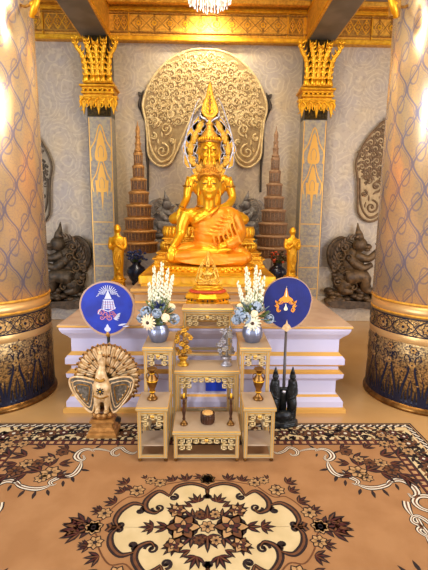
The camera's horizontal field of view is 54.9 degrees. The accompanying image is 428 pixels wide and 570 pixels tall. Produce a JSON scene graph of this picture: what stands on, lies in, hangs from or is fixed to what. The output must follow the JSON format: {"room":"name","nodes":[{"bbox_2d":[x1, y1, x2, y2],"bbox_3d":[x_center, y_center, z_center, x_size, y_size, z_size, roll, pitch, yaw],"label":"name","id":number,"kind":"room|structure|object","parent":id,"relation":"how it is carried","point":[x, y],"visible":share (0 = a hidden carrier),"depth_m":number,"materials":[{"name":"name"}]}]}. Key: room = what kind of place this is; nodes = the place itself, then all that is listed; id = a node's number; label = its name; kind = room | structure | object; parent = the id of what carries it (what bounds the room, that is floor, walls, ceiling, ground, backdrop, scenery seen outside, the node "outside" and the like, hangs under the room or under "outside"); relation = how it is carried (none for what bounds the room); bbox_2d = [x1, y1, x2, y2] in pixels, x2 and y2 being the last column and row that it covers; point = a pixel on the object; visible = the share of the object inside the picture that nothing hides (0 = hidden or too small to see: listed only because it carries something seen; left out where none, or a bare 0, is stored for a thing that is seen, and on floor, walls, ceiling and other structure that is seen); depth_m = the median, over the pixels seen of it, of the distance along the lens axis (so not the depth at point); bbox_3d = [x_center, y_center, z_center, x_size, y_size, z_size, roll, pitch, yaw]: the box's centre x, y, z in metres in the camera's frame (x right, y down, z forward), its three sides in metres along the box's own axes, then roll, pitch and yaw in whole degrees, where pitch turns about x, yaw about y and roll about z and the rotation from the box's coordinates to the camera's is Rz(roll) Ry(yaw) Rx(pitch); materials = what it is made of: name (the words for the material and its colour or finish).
{"room":"house of worship","nodes":[
{"label":"house of worship","id":0,"kind":"room"},
{"bbox_2d":[35,41,390,274],"bbox_3d":[-0.089,-1.643,5.806,14.000,4.310,0.200,0,10,-1],"label":"wall","id":1,"kind":"structure","parent":0,"point":[360,75],"depth_m":5.63,"materials":[{"name":"paint"}]},
{"bbox_2d":[41,140,52,219],"bbox_3d":[-3.046,-1.590,5.617,1.696,1.524,0.075,0,10,-1],"label":"relief","id":2,"kind":"object","parent":1,"relation":"attached to","point":[47,165],"visible":0.06,"depth_m":5.63,"materials":[{"name":"grey stone"}]},
{"bbox_2d":[47,222,91,309],"bbox_3d":[-2.098,-0.258,5.740,0.816,1.233,0.295,0,10,-1],"label":"relief","id":3,"kind":"object","parent":1,"relation":"attached to","point":[68,268],"visible":0.83,"depth_m":5.69,"materials":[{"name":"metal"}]},
{"bbox_2d":[48,265,93,319],"bbox_3d":[-4.304,0.087,5.875,5.400,0.790,0.090,0,10,-1],"label":"trim","id":4,"kind":"structure","parent":1,"relation":"attached to","point":[62,314],"depth_m":5.91,"materials":[{"name":"stone"}]},
{"bbox_2d":[87,110,92,245],"bbox_3d":[-1.686,-1.440,5.679,0.045,2.300,0.060,0,10,-1],"label":"trim","id":5,"kind":"structure","parent":1,"relation":"attached to","point":[87,110],"depth_m":5.67,"materials":[{"name":"brown"}]},
{"bbox_2d":[70,33,119,282],"bbox_3d":[-1.497,-1.315,5.553,0.597,3.720,0.357,0,10,-1],"label":"pilaster","id":6,"kind":"object","parent":1,"relation":"attached to","point":[100,93],"visible":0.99,"depth_m":5.42,"materials":[{"name":"tile"}]},
{"bbox_2d":[149,190,178,246],"bbox_3d":[-0.695,-0.911,5.718,0.522,0.788,0.189,0,10,-1],"label":"statue","id":7,"kind":"object","parent":1,"relation":"attached to","point":[161,215],"visible":0.53,"depth_m":5.67,"materials":[{"name":"grey stone"}]},
{"bbox_2d":[138,48,271,191],"bbox_3d":[-0.123,-2.204,5.566,1.813,1.836,0.075,0,10,-1],"label":"relief","id":8,"kind":"object","parent":1,"relation":"attached to","point":[170,97],"visible":0.98,"depth_m":5.50,"materials":[{"name":"stone"}]},
{"bbox_2d":[107,0,310,9],"bbox_3d":[-0.063,-3.502,5.140,2.500,0.060,0.190,0,10,-1],"label":"trim","id":9,"kind":"structure","parent":1,"relation":"attached to","point":[240,4],"depth_m":5.07,"materials":[{"name":"gold metal"}]},
{"bbox_2d":[34,4,392,47],"bbox_3d":[-0.068,-3.353,5.338,14.000,0.420,0.150,0,10,-1],"label":"ceiling beam","id":10,"kind":"structure","parent":1,"relation":"attached to","point":[133,24],"depth_m":5.30,"materials":[{"name":"gold metal"}]},
{"bbox_2d":[233,191,264,245],"bbox_3d":[0.484,-0.912,5.740,0.522,0.788,0.189,0,10,-1],"label":"statue","id":11,"kind":"object","parent":1,"relation":"attached to","point":[255,217],"visible":0.55,"depth_m":5.69,"materials":[{"name":"grey stone"}]},
{"bbox_2d":[295,38,345,298],"bbox_3d":[1.323,-1.295,5.609,0.597,3.720,0.357,0,10,-1],"label":"pilaster","id":12,"kind":"object","parent":1,"relation":"attached to","point":[315,95],"visible":1,"depth_m":5.48,"materials":[{"name":"stone"}]},
{"bbox_2d":[319,112,327,264],"bbox_3d":[1.508,-1.417,5.742,0.045,2.300,0.060,0,10,-1],"label":"trim","id":13,"kind":"structure","parent":1,"relation":"attached to","point":[327,112],"depth_m":5.75,"materials":[{"name":"brown"}]},
{"bbox_2d":[317,267,373,320],"bbox_3d":[4.094,0.147,6.041,5.400,0.790,0.090,0,10,-1],"label":"trim","id":14,"kind":"structure","parent":1,"relation":"attached to","point":[325,280],"depth_m":5.98,"materials":[{"name":"stone"}]},
{"bbox_2d":[323,223,375,308],"bbox_3d":[1.978,-0.256,5.816,0.816,1.233,0.295,0,10,-1],"label":"statue","id":15,"kind":"object","parent":14,"relation":"on","point":[348,268],"visible":0.84,"depth_m":5.77,"materials":[{"name":"stone"}]},
{"bbox_2d":[355,118,385,222],"bbox_3d":[2.793,-1.627,5.719,1.696,1.524,0.075,0,10,-1],"label":"relief","id":16,"kind":"object","parent":1,"relation":"attached to","point":[368,163],"visible":0.31,"depth_m":5.70,"materials":[{"name":"beige stone"}]},
{"bbox_2d":[0,319,427,440],"bbox_3d":[-0.012,1.421,0.800,14.000,0.050,11.100,0,10,-1],"label":"floor","id":17,"kind":"structure","parent":0,"point":[361,407],"depth_m":3.35,"materials":[{"name":"stone"}]},
{"bbox_2d":[0,0,57,414],"bbox_3d":[-1.828,-1.123,3.184,0.958,4.130,0.958,5,10,23],"label":"round column","id":18,"kind":"structure","parent":17,"relation":"on","point":[27,371],"depth_m":3.10,"materials":[{"name":"beige stone"}]},
{"bbox_2d":[20,0,40,18],"bbox_3d":[-1.286,-2.001,2.896,0.207,0.257,0.077,8,12,36],"label":"bracket","id":19,"kind":"object","parent":18,"relation":"attached to","point":[34,12],"visible":1,"depth_m":2.87,"materials":[{"name":"gold metal"}]},
{"bbox_2d":[79,281,134,422],"bbox_3d":[-0.749,0.485,2.940,0.385,1.042,0.140,0,10,-1],"label":"fan","id":20,"kind":"object","parent":17,"relation":"on","point":[107,307],"visible":0.9,"depth_m":2.87,"materials":[{"name":"blue fabric"}]},
{"bbox_2d":[57,274,352,412],"bbox_3d":[-0.089,0.402,4.551,2.200,0.700,2.920,0,10,-1],"label":"platform","id":21,"kind":"object","parent":17,"relation":"on","point":[314,355],"visible":0.41,"depth_m":3.17,"materials":[{"name":"white stone"}]},
{"bbox_2d":[108,224,126,287],"bbox_3d":[-1.010,-0.284,4.334,0.202,0.705,0.164,0,10,-1],"label":"statue","id":22,"kind":"object","parent":21,"relation":"on","point":[117,243],"visible":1,"depth_m":4.29,"materials":[{"name":"gold metal"}]},
{"bbox_2d":[126,249,147,284],"bbox_3d":[-0.888,-0.209,4.772,0.249,0.414,0.280,0,10,-1],"label":"vase","id":23,"kind":"object","parent":21,"relation":"on","point":[133,271],"visible":0.98,"depth_m":4.71,"materials":[{"name":"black ceramic"}]},
{"bbox_2d":[122,121,158,263],"bbox_3d":[-0.961,-1.075,5.278,0.496,1.950,0.496,0,10,-1],"label":"umbrella","id":24,"kind":"object","parent":21,"relation":"on","point":[139,233],"visible":0.88,"depth_m":5.17,"materials":[{"name":"brown wood"}]},
{"bbox_2d":[131,281,266,306],"bbox_3d":[-0.079,-0.060,4.706,1.360,0.160,2.100,0,10,-1],"label":"plinth","id":25,"kind":"object","parent":21,"relation":"on","point":[140,292],"visible":0.11,"depth_m":3.69,"materials":[{"name":"gold metal"}]},
{"bbox_2d":[139,263,275,286],"bbox_3d":[-0.075,-0.169,4.571,1.284,0.100,1.677,0,10,-1],"label":"plinth","id":26,"kind":"object","parent":21,"relation":"on","point":[145,277],"visible":0.27,"depth_m":3.77,"materials":[{"name":"gold metal"}]},
{"bbox_2d":[156,262,259,276],"bbox_3d":[-0.052,-0.168,4.029,0.940,0.080,0.660,0,10,-1],"label":"pedestal","id":27,"kind":"object","parent":26,"relation":"on","point":[179,270],"visible":0.62,"depth_m":3.75,"materials":[{"name":"gold metal"}]},
{"bbox_2d":[165,147,251,265],"bbox_3d":[-0.046,-0.738,3.903,0.823,1.110,0.477,0,10,-1],"label":"seated statue","id":28,"kind":"object","parent":27,"relation":"on","point":[211,224],"visible":0.98,"depth_m":3.88,"materials":[{"name":"gold metal"}]},
{"bbox_2d":[152,226,264,267],"bbox_3d":[-0.062,-0.467,4.769,1.200,0.420,0.840,0,10,-1],"label":"pedestal","id":29,"kind":"object","parent":26,"relation":"on","point":[169,232],"visible":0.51,"depth_m":4.45,"materials":[{"name":"gold metal"}]},
{"bbox_2d":[169,83,248,225],"bbox_3d":[-0.051,-1.430,4.568,0.895,1.550,0.470,0,10,-1],"label":"seated statue","id":30,"kind":"object","parent":29,"relation":"on","point":[208,129],"visible":0.62,"depth_m":4.60,"materials":[{"name":"gold metal"}]},
{"bbox_2d":[206,380,225,390],"bbox_3d":[0.015,0.784,3.211,0.160,0.087,0.010,0,10,-1],"label":"panel","id":31,"kind":"object","parent":21,"relation":"attached to","point":[215,386],"visible":0.67,"depth_m":3.21,"materials":[{"name":"blue fabric"}]},
{"bbox_2d":[256,126,289,266],"bbox_3d":[0.772,-1.045,5.315,0.496,1.915,0.496,0,10,-1],"label":"umbrella","id":32,"kind":"object","parent":21,"relation":"on","point":[271,237],"visible":0.81,"depth_m":5.21,"materials":[{"name":"brown wood"}]},
{"bbox_2d":[268,251,286,278],"bbox_3d":[0.751,-0.198,4.804,0.249,0.414,0.280,0,10,-1],"label":"vase","id":33,"kind":"object","parent":21,"relation":"on","point":[277,269],"visible":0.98,"depth_m":4.73,"materials":[{"name":"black ceramic"}]},
{"bbox_2d":[283,227,300,277],"bbox_3d":[0.826,-0.265,4.376,0.182,0.692,0.154,0,10,-1],"label":"statue","id":34,"kind":"object","parent":21,"relation":"on","point":[292,244],"visible":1,"depth_m":4.33,"materials":[{"name":"gold metal"}]},
{"bbox_2d":[182,304,233,411],"bbox_3d":[-0.050,0.573,3.022,0.362,0.853,0.156,0,10,-1],"label":"altar table","id":35,"kind":"object","parent":17,"relation":"on","point":[217,310],"visible":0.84,"depth_m":2.92,"materials":[{"name":"beige paint"}]},
{"bbox_2d":[184,289,229,303],"bbox_3d":[-0.051,0.088,3.230,0.366,0.112,0.270,0,10,-1],"label":"pedestal","id":36,"kind":"object","parent":35,"relation":"on","point":[193,296],"visible":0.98,"depth_m":3.13,"materials":[{"name":"gold metal"}]},
{"bbox_2d":[192,253,223,290],"bbox_3d":[-0.048,-0.116,3.196,0.250,0.302,0.188,0,10,-1],"label":"seated statue","id":37,"kind":"object","parent":36,"relation":"on","point":[206,284],"visible":1,"depth_m":3.19,"materials":[{"name":"gold metal"}]},
{"bbox_2d":[187,314,227,323],"bbox_3d":[-0.052,0.198,3.289,0.340,0.125,0.420,0,10,-1],"label":"carving","id":38,"kind":"object","parent":35,"relation":"attached to","point":[204,321],"visible":0.03,"depth_m":3.09,"materials":[{"name":"gold metal"}]},
{"bbox_2d":[0,423,427,569],"bbox_3d":[-0.044,1.183,2.009,3.020,0.012,2.036,0,10,-1],"label":"patterned carpet","id":39,"kind":"object","parent":17,"relation":"on","point":[331,496],"visible":0.88,"depth_m":2.19,"materials":[{"name":"beige carpet"}]},
{"bbox_2d":[68,343,141,438],"bbox_3d":[-0.741,0.711,2.799,0.484,0.641,0.164,0,10,-1],"label":"statue","id":40,"kind":"object","parent":39,"relation":"on","point":[106,377],"visible":1,"depth_m":2.80,"materials":[{"name":"beige wood"}]},
{"bbox_2d":[135,392,170,460],"bbox_3d":[-0.376,0.891,2.606,0.195,0.358,0.231,0,10,-1],"label":"altar table","id":41,"kind":"object","parent":39,"relation":"on","point":[156,409],"visible":1,"depth_m":2.52,"materials":[{"name":"beige paint"}]},
{"bbox_2d":[146,366,157,400],"bbox_3d":[-0.385,0.614,2.563,0.074,0.203,0.074,6,11,31],"label":"brass vase","id":42,"kind":"object","parent":41,"relation":"on","point":[152,379],"visible":1,"depth_m":2.54,"materials":[{"name":"gold metal"}]},
{"bbox_2d":[142,430,169,445],"bbox_3d":[-0.377,0.973,2.619,0.173,0.008,0.171,0,10,-1],"label":"shelf","id":43,"kind":"object","parent":41,"relation":"attached to","point":[149,437],"depth_m":2.62,"materials":[{"name":"beige wood"}]},
{"bbox_2d":[142,331,176,439],"bbox_3d":[-0.370,0.693,2.889,0.198,0.654,0.376,0,10,-1],"label":"altar table","id":44,"kind":"object","parent":39,"relation":"on","point":[149,347],"visible":0.72,"depth_m":2.70,"materials":[{"name":"beige paint"}]},
{"bbox_2d":[137,261,179,342],"bbox_3d":[-0.378,0.115,2.732,0.308,0.538,0.215,1,10,5],"label":"flower vase","id":45,"kind":"object","parent":44,"relation":"on","point":[158,331],"visible":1,"depth_m":2.73,"materials":[{"name":"silver metal"}]},
{"bbox_2d":[172,411,240,460],"bbox_3d":[-0.048,0.967,2.642,0.415,0.203,0.266,0,10,-1],"label":"altar table","id":46,"kind":"object","parent":39,"relation":"on","point":[195,429],"visible":1,"depth_m":2.53,"materials":[{"name":"beige paint"}]},
{"bbox_2d":[180,393,187,425],"bbox_3d":[-0.187,0.771,2.563,0.050,0.207,0.050,0,10,-1],"label":"candlestick","id":47,"kind":"object","parent":46,"relation":"on","point":[183,422],"visible":1,"depth_m":2.56,"materials":[{"name":"brown wood"}]},
{"bbox_2d":[200,409,214,424],"bbox_3d":[-0.041,0.833,2.606,0.093,0.073,0.094,0,10,-1],"label":"pot","id":48,"kind":"object","parent":46,"relation":"on","point":[207,416],"visible":1,"depth_m":2.58,"materials":[{"name":"brown wood"}]},
{"bbox_2d":[227,393,234,425],"bbox_3d":[0.105,0.773,2.568,0.050,0.207,0.050,0,10,-1],"label":"candlestick","id":49,"kind":"object","parent":46,"relation":"on","point":[230,422],"visible":1,"depth_m":2.56,"materials":[{"name":"brown wood"}]},
{"bbox_2d":[174,360,238,411],"bbox_3d":[-0.051,0.787,2.863,0.430,0.483,0.211,0,10,-1],"label":"altar table","id":50,"kind":"object","parent":39,"relation":"on","point":[207,369],"visible":0.82,"depth_m":2.75,"materials":[{"name":"beige paint"}]},
{"bbox_2d":[174,326,192,366],"bbox_3d":[-0.203,0.414,2.796,0.113,0.273,0.099,6,11,30],"label":"tree","id":51,"kind":"object","parent":50,"relation":"on","point":[182,357],"visible":1,"depth_m":2.78,"materials":[{"name":"gold metal"}]},
{"bbox_2d":[216,325,234,366],"bbox_3d":[0.079,0.412,2.810,0.136,0.278,0.091,0,10,-1],"label":"tree","id":52,"kind":"object","parent":50,"relation":"on","point":[226,363],"visible":1,"depth_m":2.79,"materials":[{"name":"silver metal"}]},
{"bbox_2d":[236,332,271,439],"bbox_3d":[0.264,0.697,2.901,0.205,0.654,0.376,0,10,-1],"label":"altar table","id":53,"kind":"object","parent":39,"relation":"on","point":[259,350],"visible":0.68,"depth_m":2.70,"materials":[{"name":"beige paint"}]},
{"bbox_2d":[231,265,275,342],"bbox_3d":[0.264,0.134,2.762,0.317,0.503,0.241,0,10,-1],"label":"flower vase","id":54,"kind":"object","parent":53,"relation":"on","point":[252,332],"visible":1,"depth_m":2.75,"materials":[{"name":"silver metal"}]},
{"bbox_2d":[240,392,276,460],"bbox_3d":[0.274,0.896,2.618,0.200,0.358,0.231,0,10,-1],"label":"altar table","id":55,"kind":"object","parent":39,"relation":"on","point":[266,408],"visible":1,"depth_m":2.54,"materials":[{"name":"beige paint"}]},
{"bbox_2d":[242,431,269,445],"bbox_3d":[0.273,0.978,2.632,0.178,0.008,0.171,0,10,-1],"label":"shelf","id":56,"kind":"object","parent":55,"relation":"attached to","point":[255,438],"depth_m":2.62,"materials":[{"name":"beige wood"}]},
{"bbox_2d":[252,367,264,400],"bbox_3d":[0.279,0.618,2.576,0.074,0.203,0.074,6,11,31],"label":"brass vase","id":57,"kind":"object","parent":55,"relation":"on","point":[258,380],"visible":1,"depth_m":2.56,"materials":[{"name":"gold metal"}]},
{"bbox_2d":[269,367,297,428],"bbox_3d":[0.498,0.796,2.975,0.234,0.440,0.158,0,10,-1],"label":"stand","id":58,"kind":"object","parent":39,"relation":"on","point":[284,418],"visible":0.87,"depth_m":2.94,"materials":[{"name":"black metal"}]},
{"bbox_2d":[279,387,287,409],"bbox_3d":[0.498,0.839,2.975,0.141,0.222,0.067,0,10,-1],"label":"socket","id":59,"kind":"object","parent":58,"relation":"attached to","point":[283,391],"depth_m":2.96,"materials":[{"name":"black metal"}]},
{"bbox_2d":[263,277,311,386],"bbox_3d":[0.505,0.442,2.914,0.346,1.012,0.030,0,10,-1],"label":"fan","id":60,"kind":"object","parent":58,"relation":"on","point":[288,299],"visible":0.96,"depth_m":2.85,"materials":[{"name":"blue fabric"}]},
{"bbox_2d":[282,321,291,331],"bbox_3d":[0.507,0.282,2.887,0.070,0.088,0.030,0,10,-1],"label":"socket","id":61,"kind":"object","parent":60,"relation":"attached to","point":[286,325],"depth_m":2.87,"materials":[{"name":"gold metal"}]},
{"bbox_2d":[363,0,427,416],"bbox_3d":[1.828,-1.097,3.256,0.958,4.130,0.958,3,10,13],"label":"round column","id":62,"kind":"structure","parent":17,"relation":"on","point":[396,375],"depth_m":3.15,"materials":[{"name":"beige tile"}]},
{"bbox_2d":[388,0,407,18],"bbox_3d":[1.306,-2.028,2.939,0.207,0.257,0.077,-7,12,-38],"label":"bracket","id":63,"kind":"object","parent":62,"relation":"attached to","point":[395,6],"visible":1,"depth_m":2.91,"materials":[{"name":"gold metal"}]},
{"bbox_2d":[311,0,387,1],"bbox_3d":[0.013,-2.907,1.078,14.000,0.130,9.100,0,10,-1],"label":"ceiling","id":64,"kind":"structure","parent":0,"point":[311,0],"depth_m":5.07,"materials":[{"name":"gold"}]},
{"bbox_2d":[40,0,57,4],"bbox_3d":[-3.142,-3.524,5.079,2.840,0.060,0.190,0,10,-1],"label":"trim","id":65,"kind":"structure","parent":64,"relation":"attached to","point":[43,2],"depth_m":5.14,"materials":[{"name":"gold metal"}]},
{"bbox_2d":[55,0,109,36],"bbox_3d":[-1.469,-2.885,2.424,0.394,0.394,5.800,0,10,-1],"label":"ceiling beam","id":66,"kind":"structure","parent":64,"relation":"attached to","point":[88,17],"depth_m":4.79,"materials":[{"name":"gold metal"}]},
{"bbox_2d":[188,0,230,13],"bbox_3d":[-0.039,-2.955,3.859,0.482,0.688,0.482,0,10,-1],"label":"chandelier","id":67,"kind":"object","parent":64,"relation":"hanging from","point":[193,1],"visible":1,"depth_m":4.00,"materials":[{"name":"clear glass"}]},
{"bbox_2d":[306,0,365,41],"bbox_3d":[1.441,-2.865,2.481,0.394,0.394,5.800,0,10,-1],"label":"ceiling beam","id":68,"kind":"structure","parent":64,"relation":"attached to","point":[326,19],"depth_m":4.78,"materials":[{"name":"gold metal"}]},
{"bbox_2d":[358,1,388,11],"bbox_3d":[3.017,-3.480,5.201,2.840,0.060,0.190,0,10,-1],"label":"trim","id":69,"kind":"structure","parent":64,"relation":"attached to","point":[367,5],"depth_m":5.10,"materials":[{"name":"gold metal"}]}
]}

